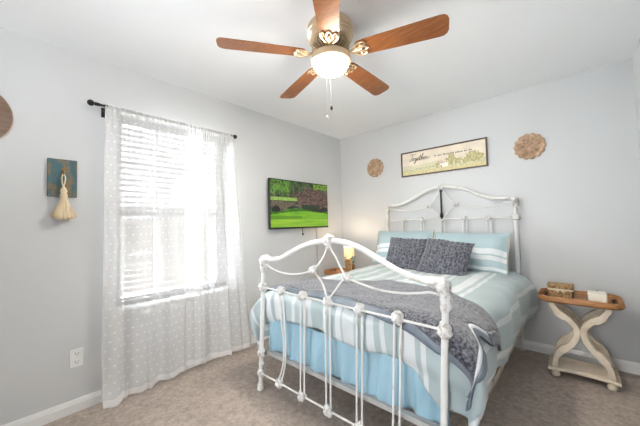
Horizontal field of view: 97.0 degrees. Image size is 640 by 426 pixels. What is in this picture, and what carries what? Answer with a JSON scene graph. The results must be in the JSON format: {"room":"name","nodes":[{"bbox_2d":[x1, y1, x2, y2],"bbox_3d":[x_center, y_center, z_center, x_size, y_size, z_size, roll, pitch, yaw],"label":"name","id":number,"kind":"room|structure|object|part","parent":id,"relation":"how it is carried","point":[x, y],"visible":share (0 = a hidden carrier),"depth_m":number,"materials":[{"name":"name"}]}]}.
{"room":"bedroom","nodes":[
{"label":"bedroom","id":0,"kind":"room"},
{"bbox_2d":[0,27,342,425],"bbox_3d":[-1.010,0.117,2.749,0.150,2.440,4.100,-3,-3,42],"label":"wall","id":1,"kind":"structure","parent":0,"point":[52,271],"depth_m":2.00,"materials":[{"name":"paint"}]},
{"bbox_2d":[0,95,13,138],"bbox_3d":[-1.988,-0.571,1.582,0.026,0.376,0.376,-3,-3,42],"label":"disc","id":2,"kind":"object","parent":1,"relation":"attached to","point":[6,114],"visible":1,"depth_m":1.69,"materials":[{"name":"brown wood"}]},
{"bbox_2d":[47,158,76,197],"bbox_3d":[-1.691,-0.232,1.862,0.059,0.250,0.147,-3,-3,42],"label":"plaque","id":3,"kind":"object","parent":1,"relation":"attached to","point":[56,168],"visible":0.98,"depth_m":1.86,"materials":[{"name":"blue metal"}]},
{"bbox_3d":[-1.696,-0.176,1.866,0.007,0.053,0.147,-3,-3,42],"label":"moulding","id":4,"kind":"part","parent":3,"relation":"part of","materials":[{"name":"teal wood"}]},
{"bbox_2d":[50,174,76,220],"bbox_3d":[-1.665,-0.107,1.842,0.080,0.310,0.137,-3,-3,42],"label":"tassel","id":5,"kind":"object","parent":3,"relation":"hanging from","point":[63,210],"visible":1,"depth_m":1.83,"materials":[{"name":"beige fabric"}]},
{"bbox_2d":[69,347,83,368],"bbox_3d":[-1.627,0.968,1.893,0.010,0.120,0.071,-3,-3,42],"label":"wall outlet","id":6,"kind":"object","parent":1,"relation":"attached to","point":[76,355],"visible":1,"depth_m":1.89,"materials":[{"name":"white plastic"}]},
{"bbox_2d":[74,350,79,356],"bbox_3d":[-1.626,0.939,1.893,0.004,0.034,0.032,-3,-3,42],"label":"receptacle","id":7,"kind":"object","parent":6,"relation":"attached to","point":[76,352],"depth_m":1.89,"materials":[{"name":"white plastic"}]},
{"bbox_2d":[74,359,79,364],"bbox_3d":[-1.625,0.994,1.891,0.004,0.034,0.032,-3,-3,42],"label":"receptacle","id":8,"kind":"object","parent":6,"relation":"attached to","point":[76,361],"depth_m":1.89,"materials":[{"name":"white plastic"}]},
{"bbox_2d":[2,335,268,425],"bbox_3d":[-0.972,1.290,2.593,0.014,0.083,3.950,-3,-3,42],"label":"baseboard","id":9,"kind":"structure","parent":1,"relation":"attached to","point":[54,413],"depth_m":1.98,"materials":[{"name":"white wood"}]},
{"bbox_2d":[87,99,236,143],"bbox_3d":[-1.225,-0.732,2.378,0.101,0.081,1.152,-3,-3,42],"label":"curtain rod","id":10,"kind":"object","parent":1,"relation":"attached to","point":[90,102],"visible":1,"depth_m":2.19,"materials":[{"name":"black metal"}]},
{"bbox_2d":[102,109,203,409],"bbox_3d":[-1.249,0.275,2.208,0.106,2.086,0.718,-3,-3,42],"label":"sheer curtain","id":11,"kind":"object","parent":10,"relation":"hanging from","point":[115,402],"visible":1,"depth_m":2.13,"materials":[{"name":"white fabric"}]},
{"bbox_2d":[185,128,251,366],"bbox_3d":[-0.896,0.273,2.596,0.095,2.069,0.669,-3,-3,39],"label":"sheer curtain","id":12,"kind":"object","parent":10,"relation":"hanging from","point":[236,348],"visible":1,"depth_m":2.54,"materials":[{"name":"white fabric"}]},
{"bbox_2d":[111,125,234,320],"bbox_3d":[-1.236,0.027,2.473,0.192,1.530,0.985,-3,-3,42],"label":"window","id":13,"kind":"structure","parent":1,"relation":"in","point":[227,290],"depth_m":2.44,"materials":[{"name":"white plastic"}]},
{"bbox_2d":[117,116,227,305],"bbox_3d":[-1.233,-0.021,2.471,0.060,1.430,0.891,-3,-3,42],"label":"window blind","id":14,"kind":"object","parent":13,"relation":"attached to","point":[120,121],"visible":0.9,"depth_m":2.40,"materials":[{"name":"white plastic"}]},
{"bbox_3d":[-1.249,-0.706,2.497,0.060,0.057,0.891,-3,-3,42],"label":"head rail","id":15,"kind":"part","parent":14,"relation":"part of","materials":[{"name":"white plastic"}]},
{"bbox_3d":[-1.216,0.683,2.443,0.052,0.022,0.891,-3,-3,42],"label":"rail","id":16,"kind":"part","parent":14,"relation":"part of","materials":[{"name":"white plastic"}]},
{"bbox_3d":[-1.214,-0.017,2.453,0.001,1.405,0.005,-3,-3,42],"label":"ladder cord","id":17,"kind":"part","parent":14,"relation":"part of","materials":[{"name":"white fabric"}]},
{"bbox_3d":[-1.015,-0.013,2.672,0.001,1.405,0.005,-3,-3,42],"label":"ladder cord","id":18,"kind":"part","parent":14,"relation":"part of","materials":[{"name":"white fabric"}]},
{"bbox_3d":[-1.195,0.746,2.424,0.127,0.088,0.985,-3,-3,42],"label":"sill","id":19,"kind":"part","parent":13,"relation":"part of","materials":[{"name":"white wood"}]},
{"bbox_2d":[268,178,327,234],"bbox_3d":[-0.242,-0.054,3.443,0.068,0.649,0.967,-3,-3,42],"label":"television","id":20,"kind":"object","parent":1,"relation":"attached to","point":[291,204],"visible":1,"depth_m":3.36,"materials":[{"name":"black metal"}]},
{"bbox_2d":[316,228,317,277],"bbox_3d":[-0.033,0.707,3.667,0.012,1.115,0.020,-3,-3,42],"label":"cable cover","id":21,"kind":"object","parent":1,"relation":"attached to","point":[316,228],"visible":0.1,"depth_m":3.67,"materials":[{"name":"grey plastic"}]},
{"bbox_2d":[0,0,639,138],"bbox_3d":[-0.603,-1.239,1.052,3.246,0.120,6.100,-3,-3,42],"label":"ceiling","id":22,"kind":"structure","parent":0,"point":[490,48],"depth_m":1.97,"materials":[{"name":"paint"}]},
{"bbox_2d":[216,0,448,119],"bbox_3d":[0.099,-0.859,1.797,1.299,0.615,1.249,-3,-3,42],"label":"ceiling fan","id":23,"kind":"object","parent":22,"relation":"hanging from","point":[330,31],"visible":1,"depth_m":1.66,"materials":[{"name":"brown wood"}]},
{"bbox_3d":[-0.341,-0.974,1.669,0.507,0.033,0.137,-1,-2,-13],"label":"blade","id":24,"kind":"part","parent":23,"relation":"part of","materials":[{"name":"brown wood"}]},
{"bbox_3d":[-0.149,-0.961,2.122,0.137,0.033,0.507,0,-3,-31],"label":"blade","id":25,"kind":"part","parent":23,"relation":"part of","materials":[{"name":"brown wood"}]},
{"bbox_3d":[0.030,-0.995,1.347,0.137,0.033,0.507,-2,-2,5],"label":"blade","id":26,"kind":"part","parent":23,"relation":"part of","materials":[{"name":"brown wood"}]},
{"bbox_3d":[0.068,-0.904,1.761,0.219,0.078,0.219,-3,-3,42],"label":"lamp shade","id":27,"kind":"part","parent":23,"relation":"part of","materials":[{"name":"white glass"}]},
{"bbox_3d":[0.337,-0.974,2.083,0.137,0.033,0.508,-3,-3,42],"label":"blade","id":28,"kind":"part","parent":23,"relation":"part of","materials":[{"name":"brown wood"}]},
{"bbox_3d":[0.452,-0.995,1.601,0.507,0.033,0.137,-2,-2,23],"label":"blade","id":29,"kind":"part","parent":23,"relation":"part of","materials":[{"name":"brown wood"}]},
{"bbox_2d":[42,338,639,425],"bbox_3d":[-0.543,1.318,0.954,3.246,0.120,6.100,-3,-3,42],"label":"floor","id":30,"kind":"structure","parent":0,"point":[222,391],"depth_m":1.91,"materials":[{"name":"beige carpet"}]},
{"bbox_2d":[324,267,345,275],"bbox_3d":[0.316,1.029,3.555,0.482,0.615,0.357,-3,-3,42],"label":"tray table","id":31,"kind":"object","parent":30,"relation":"on","point":[337,270],"visible":0.09,"depth_m":3.67,"materials":[{"name":"brown wood"}]},
{"bbox_2d":[344,246,353,271],"bbox_3d":[0.370,0.589,3.568,0.130,0.325,0.130,-3,-3,42],"label":"table lamp","id":32,"kind":"object","parent":31,"relation":"on","point":[348,251],"visible":0.74,"depth_m":3.52,"materials":[{"name":"brown wicker"}]},
{"bbox_3d":[0.367,0.487,3.572,0.130,0.120,0.130,-3,-3,42],"label":"lamp shade","id":33,"kind":"part","parent":32,"relation":"part of","materials":[{"name":"beige fabric"}]},
{"bbox_2d":[350,255,355,269],"bbox_3d":[0.410,0.634,3.477,0.064,0.226,0.060,-1,-2,-1],"label":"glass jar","id":34,"kind":"object","parent":31,"relation":"on","point":[352,258],"visible":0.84,"depth_m":3.47,"materials":[{"name":"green glass"}]},
{"bbox_2d":[257,184,524,425],"bbox_3d":[0.700,0.477,2.363,1.412,1.608,2.023,-3,-3,42],"label":"bed","id":35,"kind":"object","parent":30,"relation":"on","point":[444,330],"visible":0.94,"depth_m":1.62,"materials":[{"name":"white metal"}]},
{"bbox_3d":[-0.230,0.383,1.901,0.509,0.056,0.012,-3,-3,42],"label":"scroll rod","id":36,"kind":"part","parent":35,"relation":"part of","materials":[{"name":"white paint"}]},
{"bbox_3d":[0.001,0.428,1.691,0.121,0.172,0.012,-3,-3,42],"label":"scroll rod","id":37,"kind":"part","parent":35,"relation":"part of","materials":[{"name":"white paint"}]},
{"bbox_3d":[0.003,0.261,1.692,0.137,0.180,0.012,-3,-3,42],"label":"scroll rod","id":38,"kind":"part","parent":35,"relation":"part of","materials":[{"name":"white paint"}]},
{"bbox_3d":[0.097,0.433,1.604,0.149,0.156,0.012,-3,-3,42],"label":"scroll rod","id":39,"kind":"part","parent":35,"relation":"part of","materials":[{"name":"white paint"}]},
{"bbox_3d":[0.101,0.264,1.603,0.130,0.199,0.012,-3,-3,42],"label":"scroll rod","id":40,"kind":"part","parent":35,"relation":"part of","materials":[{"name":"white paint"}]},
{"bbox_3d":[0.098,0.999,1.666,1.375,0.027,0.032,-3,-3,42],"label":"rail","id":41,"kind":"part","parent":35,"relation":"part of","materials":[{"name":"grey metal"}]},
{"bbox_3d":[0.047,0.707,1.644,1.371,1.123,0.030,-3,-3,42],"label":"footboard","id":42,"kind":"part","parent":35,"relation":"part of","materials":[{"name":"white paint"}]},
{"bbox_2d":[269,320,449,425],"bbox_3d":[0.603,0.886,2.277,1.318,0.270,1.611,-3,-3,42],"label":"bed skirt","id":43,"kind":"object","parent":35,"relation":"on","point":[377,368],"visible":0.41,"depth_m":1.57,"materials":[{"name":"blue fabric"}]},
{"bbox_3d":[0.339,0.366,1.385,0.517,0.051,0.012,-3,-3,42],"label":"scroll rod","id":44,"kind":"part","parent":35,"relation":"part of","materials":[{"name":"white paint"}]},
{"bbox_3d":[1.042,-0.043,3.375,0.511,0.056,0.012,-3,-3,42],"label":"scroll rod","id":45,"kind":"part","parent":35,"relation":"part of","materials":[{"name":"white paint"}]},
{"bbox_3d":[1.352,0.495,3.084,1.365,1.594,0.033,-3,-3,42],"label":"headboard","id":46,"kind":"part","parent":35,"relation":"part of","materials":[{"name":"white paint"}]},
{"bbox_3d":[1.634,-0.078,2.837,0.511,0.056,0.012,-3,-3,42],"label":"scroll rod","id":47,"kind":"part","parent":35,"relation":"part of","materials":[{"name":"white paint"}]},
{"bbox_3d":[1.212,0.995,1.899,0.043,0.045,1.910,-3,-3,42],"label":"rail","id":48,"kind":"part","parent":35,"relation":"part of","materials":[{"name":"beige metal"}]},
{"bbox_3d":[0.724,0.904,2.367,1.260,0.183,1.755,-3,-3,42],"label":"box spring","id":49,"kind":"object","parent":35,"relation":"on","visible":0},
{"bbox_3d":[0.724,0.701,2.380,1.260,0.218,1.760,-3,-3,42],"label":"mattress","id":50,"kind":"object","parent":49,"relation":"on","visible":0},
{"bbox_2d":[250,264,538,425],"bbox_3d":[0.678,0.853,2.340,1.649,0.656,1.908,-3,-3,42],"label":"comforter","id":51,"kind":"object","parent":50,"relation":"on","point":[511,300],"visible":0.53,"depth_m":1.67,"materials":[{"name":"white fabric"}]},
{"bbox_2d":[259,278,500,410],"bbox_3d":[0.294,0.675,1.903,1.585,0.361,0.705,-3,-3,42],"label":"throw","id":52,"kind":"object","parent":51,"relation":"on","point":[469,322],"visible":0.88,"depth_m":1.44,"materials":[{"name":"fabric"}]},
{"bbox_2d":[373,231,434,262],"bbox_3d":[0.924,0.388,3.185,0.676,0.374,0.241,-3,-3,40],"label":"pillow sham","id":53,"kind":"object","parent":51,"relation":"on","point":[384,237],"visible":0.37,"depth_m":3.22,"materials":[{"name":"fabric"}]},
{"bbox_2d":[384,237,426,269],"bbox_3d":[0.870,0.419,2.854,0.438,0.346,0.254,-3,-3,39],"label":"throw cushion","id":54,"kind":"object","parent":51,"relation":"on","point":[404,253],"visible":0.7,"depth_m":2.79,"materials":[{"name":"fabric"}]},
{"bbox_2d":[416,238,474,275],"bbox_3d":[1.122,0.407,2.552,0.269,0.353,0.447,1,-3,-44],"label":"throw cushion","id":55,"kind":"object","parent":51,"relation":"on","point":[439,256],"visible":0.91,"depth_m":2.48,"materials":[{"name":"fabric"}]},
{"bbox_2d":[435,232,510,275],"bbox_3d":[1.412,0.373,2.701,0.673,0.386,0.238,-4,-3,44],"label":"pillow sham","id":56,"kind":"object","parent":51,"relation":"on","point":[490,251],"visible":0.65,"depth_m":2.54,"materials":[{"name":"blue fabric"}]},
{"bbox_2d":[538,288,625,391],"bbox_3d":[1.991,0.936,2.165,0.482,0.615,0.357,-3,-3,42],"label":"tray table","id":57,"kind":"object","parent":30,"relation":"on","point":[606,372],"visible":0.97,"depth_m":2.11,"materials":[{"name":"brown wood"}]},
{"bbox_2d":[547,282,573,298],"bbox_3d":[1.905,0.613,2.243,0.163,0.102,0.132,-3,-3,42],"label":"wicker box","id":58,"kind":"object","parent":57,"relation":"on","point":[555,289],"visible":0.98,"depth_m":2.21,"materials":[{"name":"brown wicker"}]},
{"bbox_3d":[1.850,0.925,2.138,0.176,0.491,0.042,-3,-3,42],"label":"leg","id":59,"kind":"part","parent":57,"relation":"part of","materials":[{"name":"white wood"}]},
{"bbox_3d":[1.998,0.928,2.301,0.176,0.491,0.042,-3,-3,42],"label":"leg","id":60,"kind":"part","parent":57,"relation":"part of","materials":[{"name":"white wood"}]},
{"bbox_2d":[538,288,625,309],"bbox_3d":[1.984,0.654,2.176,0.482,0.050,0.357,-3,-3,42],"label":"tray","id":61,"kind":"object","parent":57,"relation":"on","point":[615,302],"depth_m":2.09,"materials":[{"name":"brown wood"}]},
{"bbox_3d":[1.995,1.181,2.154,0.392,0.022,0.293,-3,-3,42],"label":"plate","id":62,"kind":"part","parent":57,"relation":"part of","materials":[{"name":"white wood"}]},
{"bbox_3d":[2.125,0.921,2.186,0.176,0.491,0.042,-3,-3,42],"label":"leg","id":63,"kind":"part","parent":57,"relation":"part of","materials":[{"name":"white wood"}]},
{"bbox_2d":[587,290,607,302],"bbox_3d":[2.040,0.612,2.083,0.102,0.086,0.102,-3,-3,42],"label":"candle","id":64,"kind":"object","parent":57,"relation":"on","point":[596,296],"visible":0.85,"depth_m":2.05,"materials":[{"name":"beige wax"}]},
{"bbox_3d":[1.977,0.918,2.023,0.176,0.491,0.042,-3,-3,42],"label":"leg","id":65,"kind":"part","parent":57,"relation":"part of","materials":[{"name":"white wood"}]},
{"bbox_2d":[340,58,639,363],"bbox_3d":[1.445,0.076,3.189,3.196,2.440,0.150,-3,-3,42],"label":"wall","id":66,"kind":"structure","parent":0,"point":[578,209],"depth_m":2.55,"materials":[{"name":"paint"}]},
{"bbox_2d":[367,158,383,176],"bbox_3d":[0.723,-0.597,3.735,0.248,0.245,0.028,-3,-3,42],"label":"carved medallion","id":67,"kind":"object","parent":66,"relation":"attached to","point":[375,167],"visible":1,"depth_m":3.73,"materials":[{"name":"brown wood"}]},
{"bbox_2d":[401,137,487,177],"bbox_3d":[1.348,-0.602,3.172,0.930,0.294,0.022,-3,-3,42],"label":"framed sign","id":68,"kind":"object","parent":66,"relation":"attached to","point":[473,153],"visible":1,"depth_m":3.13,"materials":[{"name":"beige paper"}]},
{"bbox_2d":[513,133,545,159],"bbox_3d":[1.942,-0.619,2.629,0.248,0.245,0.028,-3,-3,42],"label":"carved medallion","id":69,"kind":"object","parent":66,"relation":"attached to","point":[528,146],"visible":1,"depth_m":2.62,"materials":[{"name":"brown wood"}]},
{"bbox_2d":[514,338,639,374],"bbox_3d":[1.418,1.252,3.083,2.896,0.083,0.014,-3,-3,42],"label":"baseboard","id":70,"kind":"structure","parent":66,"relation":"attached to","point":[622,365],"depth_m":2.38,"materials":[{"name":"white wood"}]},
{"bbox_2d":[633,38,639,160],"bbox_3d":[0.522,-0.029,-0.092,0.150,2.440,5.950,-3,-3,42],"label":"wall","id":71,"kind":"structure","parent":0,"point":[636,58],"depth_m":2.11,"materials":[{"name":"paint"}]}
]}

